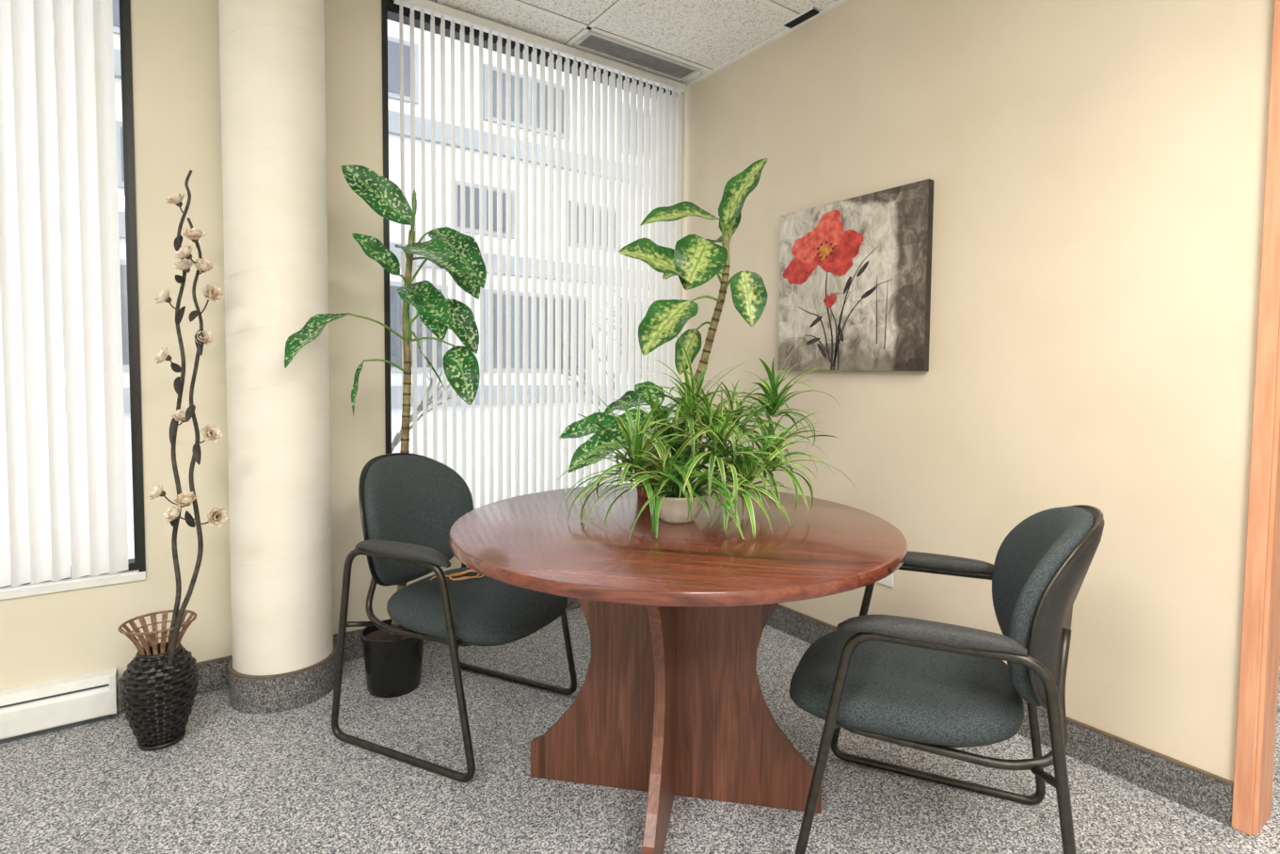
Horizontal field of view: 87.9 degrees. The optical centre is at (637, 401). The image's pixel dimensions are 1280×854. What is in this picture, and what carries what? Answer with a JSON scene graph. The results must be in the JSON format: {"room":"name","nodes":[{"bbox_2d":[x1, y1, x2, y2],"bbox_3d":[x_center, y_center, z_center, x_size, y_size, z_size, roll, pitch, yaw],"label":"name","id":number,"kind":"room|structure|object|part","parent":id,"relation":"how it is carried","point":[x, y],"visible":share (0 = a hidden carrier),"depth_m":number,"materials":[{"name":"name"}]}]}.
{"room":"office meeting area","nodes":[
{"label":"office meeting area","id":0,"kind":"room"},
{"bbox_2d":[0,0,682,711],"bbox_3d":[-1.658,-0.295,2.465,4.720,2.730,0.200,-1,3,-35],"label":"wall","id":1,"kind":"structure","parent":0,"point":[176,61],"depth_m":2.39,"materials":[{"name":"paint"}]},
{"bbox_2d":[0,667,118,743],"bbox_3d":[-2.575,1.020,1.731,1.922,0.158,0.064,-1,3,-35],"label":"baseboard heater","id":2,"kind":"object","parent":1,"relation":"attached to","point":[27,711],"visible":1,"depth_m":2.17,"materials":[{"name":"white metal"}]},
{"bbox_2d":[0,0,145,599],"bbox_3d":[-2.305,-0.501,1.933,1.359,2.278,0.110,-1,3,-35],"label":"window","id":3,"kind":"structure","parent":1,"relation":"in","point":[136,571],"depth_m":2.28,"materials":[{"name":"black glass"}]},
{"bbox_2d":[0,0,128,590],"bbox_3d":[-2.264,-0.512,1.863,1.307,2.225,0.043,-1,3,-35],"label":"vertical blind","id":4,"kind":"object","parent":3,"relation":"attached to","point":[33,376],"visible":1,"depth_m":2.15,"materials":[{"name":"white plastic"}]},
{"bbox_3d":[-2.275,0.593,1.895,1.262,0.014,0.008,-1,3,-35],"label":"chain","id":5,"kind":"part","parent":4,"relation":"part of","materials":[{"name":"white plastic"}]},
{"bbox_3d":[-2.303,0.622,1.970,1.359,0.030,0.070,-1,3,-35],"label":"sill","id":6,"kind":"part","parent":3,"relation":"part of","materials":[{"name":"white ceramic"}]},
{"bbox_2d":[218,0,336,714],"bbox_3d":[-1.304,-0.290,2.413,0.358,2.730,0.358,1,3,2],"label":"column","id":7,"kind":"structure","parent":1,"relation":"attached to","point":[272,52],"depth_m":2.29,"materials":[{"name":"paint"}]},
{"bbox_2d":[119,596,581,711],"bbox_3d":[-0.789,0.994,3.011,2.461,0.117,0.015,-1,3,-35],"label":"baseboard","id":8,"kind":"structure","parent":1,"relation":"attached to","point":[214,673],"depth_m":2.48,"materials":[{"name":"carpet"}]},
{"bbox_2d":[381,0,671,453],"bbox_3d":[-0.446,-0.548,3.234,1.542,2.278,0.110,-1,3,-35],"label":"window","id":9,"kind":"structure","parent":1,"relation":"in","point":[390,10],"depth_m":2.78,"materials":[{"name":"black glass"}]},
{"bbox_2d":[393,0,685,509],"bbox_3d":[-0.377,-0.558,3.160,1.494,2.225,0.054,-1,3,-35],"label":"vertical blind","id":10,"kind":"object","parent":9,"relation":"attached to","point":[665,167],"visible":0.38,"depth_m":3.13,"materials":[{"name":"white plastic"}]},
{"bbox_2d":[429,0,837,84],"bbox_3d":[1.196,-1.612,0.850,8.000,0.100,6.000,-1,3,-35],"label":"ceiling","id":11,"kind":"structure","parent":0,"point":[708,33],"depth_m":2.90,"materials":[{"name":"tile"}]},
{"bbox_2d":[572,30,700,80],"bbox_3d":[0.009,-1.676,3.227,0.650,0.013,0.155,-1,3,-35],"label":"ceiling vent","id":12,"kind":"object","parent":11,"relation":"in","point":[593,41],"visible":1,"depth_m":3.21,"materials":[{"name":"grey metal"}]},
{"bbox_2d":[783,6,818,28],"bbox_3d":[0.706,-1.654,2.860,0.046,0.011,0.163,-1,3,-35],"label":"ceiling slot","id":13,"kind":"object","parent":11,"relation":"attached to","point":[810,12],"visible":1,"depth_m":2.85,"materials":[{"name":"metal"}]},
{"bbox_2d":[0,607,1279,853],"bbox_3d":[1.173,1.215,0.984,8.000,0.100,6.000,-1,3,-35],"label":"floor","id":14,"kind":"structure","parent":0,"point":[235,782],"depth_m":1.88,"materials":[{"name":"carpet"}]},
{"bbox_2d":[118,608,199,750],"bbox_3d":[-1.525,0.892,2.122,0.210,0.393,0.208,0,3,-12],"label":"wicker vase","id":15,"kind":"object","parent":14,"relation":"on","point":[157,698],"visible":0.98,"depth_m":2.06,"materials":[{"name":"black wicker"}]},
{"bbox_2d":[148,169,197,655],"bbox_3d":[-1.446,0.158,2.069,0.135,1.790,0.194,-1,3,-35],"label":"branch","id":16,"kind":"object","parent":15,"relation":"in","point":[184,499],"visible":0.94,"depth_m":2.08,"materials":[{"name":"brown plant"}]},
{"bbox_2d":[148,482,162,499],"bbox_3d":[-1.512,0.280,2.082,0.044,0.055,0.049,0,3,0],"label":"flower","id":17,"kind":"object","parent":16,"relation":"on","point":[157,490],"depth_m":2.07,"materials":[{"name":"beige fabric"}]},
{"bbox_2d":[154,346,168,363],"bbox_3d":[-1.498,-0.148,2.088,0.044,0.054,0.049,0,3,0],"label":"flower","id":18,"kind":"object","parent":16,"relation":"on","point":[163,355],"depth_m":2.08,"materials":[{"name":"beige plant"}]},
{"bbox_2d":[154,288,169,303],"bbox_3d":[-1.497,-0.335,2.087,0.045,0.050,0.050,0,3,-4],"label":"flower","id":19,"kind":"object","parent":16,"relation":"on","point":[164,296],"depth_m":2.08,"materials":[{"name":"beige fabric"}]},
{"bbox_2d":[164,192,184,204],"bbox_3d":[-1.457,-0.643,2.091,0.056,0.042,0.052,1,3,10],"label":"flower","id":20,"kind":"object","parent":16,"relation":"on","point":[176,199],"depth_m":2.08,"materials":[{"name":"beige plant"}]},
{"bbox_2d":[170,407,187,420],"bbox_3d":[-1.431,0.039,2.088,0.056,0.040,0.054,1,3,10],"label":"flower","id":21,"kind":"object","parent":16,"relation":"on","point":[180,413],"depth_m":2.09,"materials":[{"name":"beige fabric"}]},
{"bbox_3d":[-1.458,0.156,2.096,0.125,1.790,0.087,-1,3,-35],"label":"stem","id":22,"kind":"part","parent":16,"relation":"part of","materials":[{"name":"brown wood"}]},
{"bbox_2d":[172,258,192,270],"bbox_3d":[-1.409,-0.428,2.059,0.057,0.040,0.055,1,3,10],"label":"flower","id":23,"kind":"object","parent":16,"relation":"on","point":[184,264],"depth_m":2.05,"materials":[{"name":"beige plant"}]},
{"bbox_2d":[173,491,197,505],"bbox_3d":[-1.385,0.296,2.035,0.056,0.039,0.056,1,3,10],"label":"flower","id":24,"kind":"object","parent":16,"relation":"on","point":[185,498],"depth_m":2.03,"materials":[{"name":"beige fabric"}]},
{"bbox_2d":[162,217,227,665],"bbox_3d":[-1.408,0.241,2.064,0.240,1.626,0.134,0,3,-8],"label":"branch","id":25,"kind":"object","parent":15,"relation":"in","point":[216,516],"visible":1,"depth_m":2.06,"materials":[{"name":"brown plant"}]},
{"bbox_2d":[162,504,180,521],"bbox_3d":[-1.420,0.338,2.023,0.049,0.046,0.048,0,3,-18],"label":"flower","id":26,"kind":"object","parent":25,"relation":"on","point":[172,513],"depth_m":2.02,"materials":[{"name":"beige fabric"}]},
{"bbox_2d":[174,243,191,257],"bbox_3d":[-1.378,-0.457,2.013,0.050,0.045,0.050,0,3,-4],"label":"flower","id":27,"kind":"object","parent":25,"relation":"on","point":[184,251],"depth_m":2.01,"materials":[{"name":"beige fabric"}]},
{"bbox_3d":[-1.442,0.240,2.074,0.164,1.626,0.089,0,3,-17],"label":"stem","id":28,"kind":"part","parent":25,"relation":"part of","materials":[{"name":"brown wood"}]},
{"bbox_2d":[180,227,206,239],"bbox_3d":[-1.357,-0.515,2.030,0.057,0.041,0.052,2,3,29],"label":"flower","id":29,"kind":"object","parent":25,"relation":"on","point":[192,233],"depth_m":2.03,"materials":[{"name":"beige plant"}]},
{"bbox_2d":[191,257,215,271],"bbox_3d":[-1.346,-0.427,2.061,0.064,0.044,0.044,-1,3,-35],"label":"flower","id":30,"kind":"object","parent":25,"relation":"on","point":[202,264],"depth_m":2.06,"materials":[{"name":"beige fabric"}]},
{"bbox_2d":[192,328,215,345],"bbox_3d":[-1.352,-0.202,2.070,0.043,0.051,0.053,1,3,15],"label":"flower","id":31,"kind":"object","parent":25,"relation":"on","point":[201,337],"depth_m":2.07,"materials":[{"name":"beige fabric"}]},
{"bbox_2d":[200,423,223,442],"bbox_3d":[-1.327,0.097,2.068,0.040,0.059,0.052,1,3,6],"label":"flower","id":32,"kind":"object","parent":25,"relation":"on","point":[210,432],"depth_m":2.07,"materials":[{"name":"beige fabric"}]},
{"bbox_2d":[201,283,223,302],"bbox_3d":[-1.308,-0.336,2.043,0.040,0.059,0.052,1,3,6],"label":"flower","id":33,"kind":"object","parent":25,"relation":"on","point":[212,293],"depth_m":2.05,"materials":[{"name":"beige fabric"}]},
{"bbox_2d":[206,507,227,526],"bbox_3d":[-1.313,0.358,2.072,0.030,0.063,0.062,2,3,32],"label":"flower","id":34,"kind":"object","parent":25,"relation":"on","point":[216,516],"depth_m":2.07,"materials":[{"name":"beige fabric"}]},
{"bbox_2d":[284,164,486,697],"bbox_3d":[-0.865,0.123,2.407,0.623,1.914,0.544,0,3,-11],"label":"potted plant","id":35,"kind":"object","parent":14,"relation":"on","point":[392,662],"visible":0.89,"depth_m":2.40,"materials":[{"name":"green plant"}]},
{"bbox_3d":[-0.918,0.966,2.505,0.232,0.220,0.232,-1,3,-35],"label":"pot","id":36,"kind":"part","parent":35,"relation":"part of","materials":[{"name":"black plastic"}]},
{"bbox_2d":[331,452,576,782],"bbox_3d":[-0.601,0.642,2.279,0.682,0.893,0.642,2,3,25],"label":"chair","id":37,"kind":"object","parent":14,"relation":"on","point":[409,504],"visible":0.8,"depth_m":2.15,"materials":[{"name":"fabric"}]},
{"bbox_3d":[-0.832,0.417,2.378,0.162,0.456,0.507,2,3,25],"label":"frame","id":38,"kind":"part","parent":37,"relation":"part of","materials":[{"name":"metal"}]},
{"bbox_3d":[-0.712,0.450,2.002,0.366,0.048,0.062,2,3,25],"label":"armrest","id":39,"kind":"part","parent":37,"relation":"part of","materials":[{"name":"black plastic"}]},
{"bbox_3d":[-0.729,0.778,2.024,0.579,0.643,0.023,2,3,25],"label":"frame","id":40,"kind":"part","parent":37,"relation":"part of","materials":[{"name":"metal"}]},
{"bbox_3d":[-0.808,0.417,2.367,0.181,0.444,0.494,2,3,25],"label":"backrest","id":41,"kind":"part","parent":37,"relation":"part of","materials":[{"name":"fabric"}]},
{"bbox_3d":[-0.615,0.592,2.283,0.517,0.294,0.441,2,3,25],"label":"seat rail","id":42,"kind":"part","parent":37,"relation":"part of","materials":[{"name":"metal"}]},
{"bbox_2d":[430,568,483,580],"bbox_3d":[-0.627,0.612,2.333,0.194,0.011,0.094,-1,3,-30],"label":"cord","id":43,"kind":"object","parent":37,"relation":"on","point":[472,569],"visible":0.77,"depth_m":2.34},
{"bbox_3d":[-0.535,0.674,2.249,0.536,0.099,0.513,2,3,25],"label":"seat","id":44,"kind":"part","parent":37,"relation":"part of","materials":[{"name":"fabric"}]},
{"bbox_3d":[-0.481,0.755,2.548,0.579,0.643,0.023,2,3,25],"label":"frame","id":45,"kind":"part","parent":37,"relation":"part of","materials":[{"name":"metal"}]},
{"bbox_2d":[448,483,907,853],"bbox_3d":[0.099,0.721,1.876,1.212,0.784,1.212,1,3,11],"label":"round table","id":46,"kind":"object","parent":14,"relation":"on","point":[670,702],"visible":0.82,"depth_m":1.82,"materials":[{"name":"brown wood"}]},
{"bbox_3d":[0.059,0.747,1.666,0.028,0.752,0.400,1,3,11],"label":"panel","id":47,"kind":"part","parent":46,"relation":"part of","materials":[{"name":"brown wood"}]},
{"bbox_2d":[559,158,767,496],"bbox_3d":[0.079,-0.234,2.150,0.662,1.099,0.513,0,3,-5],"label":"potted plant","id":48,"kind":"object","parent":46,"relation":"on","point":[695,259],"visible":0.64,"depth_m":2.06,"materials":[{"name":"green plant"}]},
{"bbox_3d":[0.063,0.232,2.233,0.188,0.160,0.188,-1,3,-35],"label":"pot","id":49,"kind":"part","parent":48,"relation":"part of","materials":[{"name":"ceramic"}]},
{"bbox_3d":[0.099,0.738,1.877,0.830,0.752,0.028,1,3,11],"label":"panel","id":50,"kind":"part","parent":46,"relation":"part of","materials":[{"name":"brown wood"}]},
{"bbox_2d":[556,336,855,539],"bbox_3d":[0.199,0.070,1.876,0.844,0.519,0.632,0,3,-4],"label":"spider plant","id":51,"kind":"object","parent":46,"relation":"on","point":[678,499],"visible":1,"depth_m":1.80,"materials":[{"name":"green plant"}]},
{"bbox_3d":[0.113,0.291,1.856,0.172,0.078,0.172,-1,3,-35],"label":"pot","id":52,"kind":"part","parent":51,"relation":"part of","materials":[{"name":"beige ceramic"}]},
{"bbox_2d":[789,504,1104,853],"bbox_3d":[0.745,0.681,1.672,0.682,0.893,0.642,2,3,25],"label":"chair","id":53,"kind":"object","parent":14,"relation":"on","point":[935,687],"visible":0.95,"depth_m":1.49,"materials":[{"name":"fabric"}]},
{"bbox_3d":[0.678,0.710,1.704,0.536,0.099,0.513,2,3,25],"label":"seat","id":54,"kind":"part","parent":53,"relation":"part of","materials":[{"name":"fabric"}]},
{"bbox_3d":[0.614,0.489,1.405,0.366,0.048,0.062,2,3,25],"label":"armrest","id":55,"kind":"part","parent":53,"relation":"part of","materials":[{"name":"black plastic"}]},
{"bbox_3d":[0.626,0.818,1.413,0.579,0.643,0.023,2,3,25],"label":"frame","id":56,"kind":"part","parent":53,"relation":"part of","materials":[{"name":"metal"}]},
{"bbox_3d":[0.868,0.795,1.940,0.579,0.643,0.023,2,3,25],"label":"frame","id":57,"kind":"part","parent":53,"relation":"part of","materials":[{"name":"metal"}]},
{"bbox_3d":[0.856,0.467,1.931,0.366,0.048,0.062,2,3,25],"label":"armrest","id":58,"kind":"part","parent":53,"relation":"part of","materials":[{"name":"black plastic"}]},
{"bbox_3d":[0.760,0.632,1.663,0.517,0.294,0.441,2,3,25],"label":"seat rail","id":59,"kind":"part","parent":53,"relation":"part of","materials":[{"name":"metal"}]},
{"bbox_3d":[0.956,0.470,1.566,0.181,0.444,0.494,2,3,25],"label":"backrest","id":60,"kind":"part","parent":53,"relation":"part of","materials":[{"name":"fabric"}]},
{"bbox_3d":[0.981,0.470,1.555,0.162,0.456,0.507,2,3,25],"label":"frame","id":61,"kind":"part","parent":53,"relation":"part of","materials":[{"name":"metal"}]},
{"bbox_2d":[679,0,1274,781],"bbox_3d":[1.889,-0.216,1.410,0.120,2.730,5.600,-1,3,-35],"label":"wall","id":62,"kind":"structure","parent":0,"point":[1097,168],"depth_m":2.11,"materials":[{"name":"paint"}]},
{"bbox_2d":[434,0,847,88],"bbox_3d":[-0.033,-1.530,-0.006,4.600,0.012,5.600,-1,3,-35],"label":"trim","id":63,"kind":"structure","parent":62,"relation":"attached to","point":[591,26],"depth_m":2.97,"materials":[{"name":"metal"}]},
{"bbox_2d":[777,178,934,370],"bbox_3d":[0.863,-0.478,2.729,0.037,0.697,0.720,-1,3,-35],"label":"painting","id":64,"kind":"object","parent":62,"relation":"attached to","point":[856,273],"visible":1,"depth_m":2.66,"materials":[{"name":"fabric"}]},
{"bbox_2d":[877,573,893,587],"bbox_3d":[0.981,0.668,2.627,0.008,0.116,0.072,-1,3,-35],"label":"wall outlet","id":65,"kind":"object","parent":62,"relation":"attached to","point":[888,581],"visible":0.27,"depth_m":2.62,"materials":[{"name":"white plastic"}]},
{"bbox_2d":[766,603,1233,825],"bbox_3d":[0.904,1.021,2.746,0.015,0.117,2.393,-1,3,-35],"label":"baseboard","id":66,"kind":"structure","parent":62,"relation":"attached to","point":[1210,794],"depth_m":1.96,"materials":[{"name":"carpet"}]},
{"bbox_2d":[1231,0,1279,834],"bbox_3d":[1.969,0.060,1.303,0.153,2.190,1.110,-1,3,-35],"label":"door frame","id":67,"kind":"structure","parent":62,"relation":"in","point":[1259,660],"depth_m":1.71,"materials":[{"name":"brown wood"}]},
{"label":"outside","id":68,"kind":"structure","parent":0,"visible":0},
{"bbox_2d":[10,554,134,570],"bbox_3d":[-7.220,1.603,23.123,70.000,0.100,39.780,-1,3,-35],"label":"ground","id":69,"kind":"structure","parent":68,"point":[130,556],"depth_m":9.43,"materials":[{"name":"white"}]},
{"bbox_2d":[0,0,650,569],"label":"window","id":70,"kind":"structure","parent":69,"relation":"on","point":[393,52],"depth_m":12.21,"materials":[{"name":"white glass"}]},
{"bbox_3d":[-6.978,-5.600,9.258,1.640,0.840,0.015,-1,3,-35],"label":"pane","id":71,"kind":"part","parent":70,"relation":"part of","materials":[{"name":"clear glass"}]},
{"bbox_3d":[-6.750,-3.458,9.531,1.040,0.740,0.015,-1,3,-35],"label":"pane","id":72,"kind":"part","parent":70,"relation":"part of","materials":[{"name":"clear glass"}]},
{"bbox_3d":[-6.809,-1.235,9.607,2.140,1.390,0.015,-1,3,-35],"label":"pane","id":73,"kind":"part","parent":70,"relation":"part of","materials":[{"name":"clear glass"}]},
{"bbox_3d":[-4.520,-5.660,10.976,1.640,0.840,0.015,-1,3,-35],"label":"pane","id":74,"kind":"part","parent":70,"relation":"part of","materials":[{"name":"clear glass"}]},
{"bbox_3d":[-4.351,-1.296,11.326,2.140,1.390,0.015,-1,3,-35],"label":"pane","id":75,"kind":"part","parent":70,"relation":"part of","materials":[{"name":"clear glass"}]},
{"bbox_3d":[-2.817,-3.556,12.281,1.040,0.740,0.015,-1,3,-35],"label":"pane","id":76,"kind":"part","parent":70,"relation":"part of","materials":[{"name":"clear glass"}]},
{"bbox_3d":[-2.062,-5.721,12.695,1.640,0.840,0.015,-1,3,-35],"label":"pane","id":77,"kind":"part","parent":70,"relation":"part of","materials":[{"name":"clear glass"}]},
{"bbox_3d":[-1.893,-1.357,13.044,2.140,1.390,0.015,-1,3,-35],"label":"pane","id":78,"kind":"part","parent":70,"relation":"part of","materials":[{"name":"clear glass"}]},
{"bbox_3d":[-0.851,-3.604,13.656,1.040,0.740,0.015,-1,3,-35],"label":"pane","id":79,"kind":"part","parent":70,"relation":"part of","materials":[{"name":"clear glass"}]},
{"bbox_3d":[0.565,-1.417,14.763,2.140,1.390,0.015,-1,3,-35],"label":"pane","id":80,"kind":"part","parent":70,"relation":"part of","materials":[{"name":"glass"}]},
{"bbox_3d":[0.396,-5.782,14.414,1.640,0.840,0.015,-1,3,-35],"label":"pane","id":81,"kind":"part","parent":70,"relation":"part of","materials":[{"name":"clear glass"}]},
{"bbox_2d":[391,355,458,452],"bbox_3d":[-3.408,0.592,8.462,2.260,3.368,2.033,-1,3,-35],"label":"bare tree","id":82,"kind":"object","parent":69,"relation":"on","point":[397,439],"visible":0.07,"depth_m":8.59,"materials":[{"name":"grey plant"}]},
{"bbox_2d":[544,285,649,447],"bbox_3d":[-0.380,0.361,8.690,1.949,3.858,3.066,-1,3,-35],"label":"bare tree","id":83,"kind":"object","parent":69,"relation":"on","point":[562,343],"visible":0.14,"depth_m":8.77,"materials":[{"name":"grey plant"}]}
]}

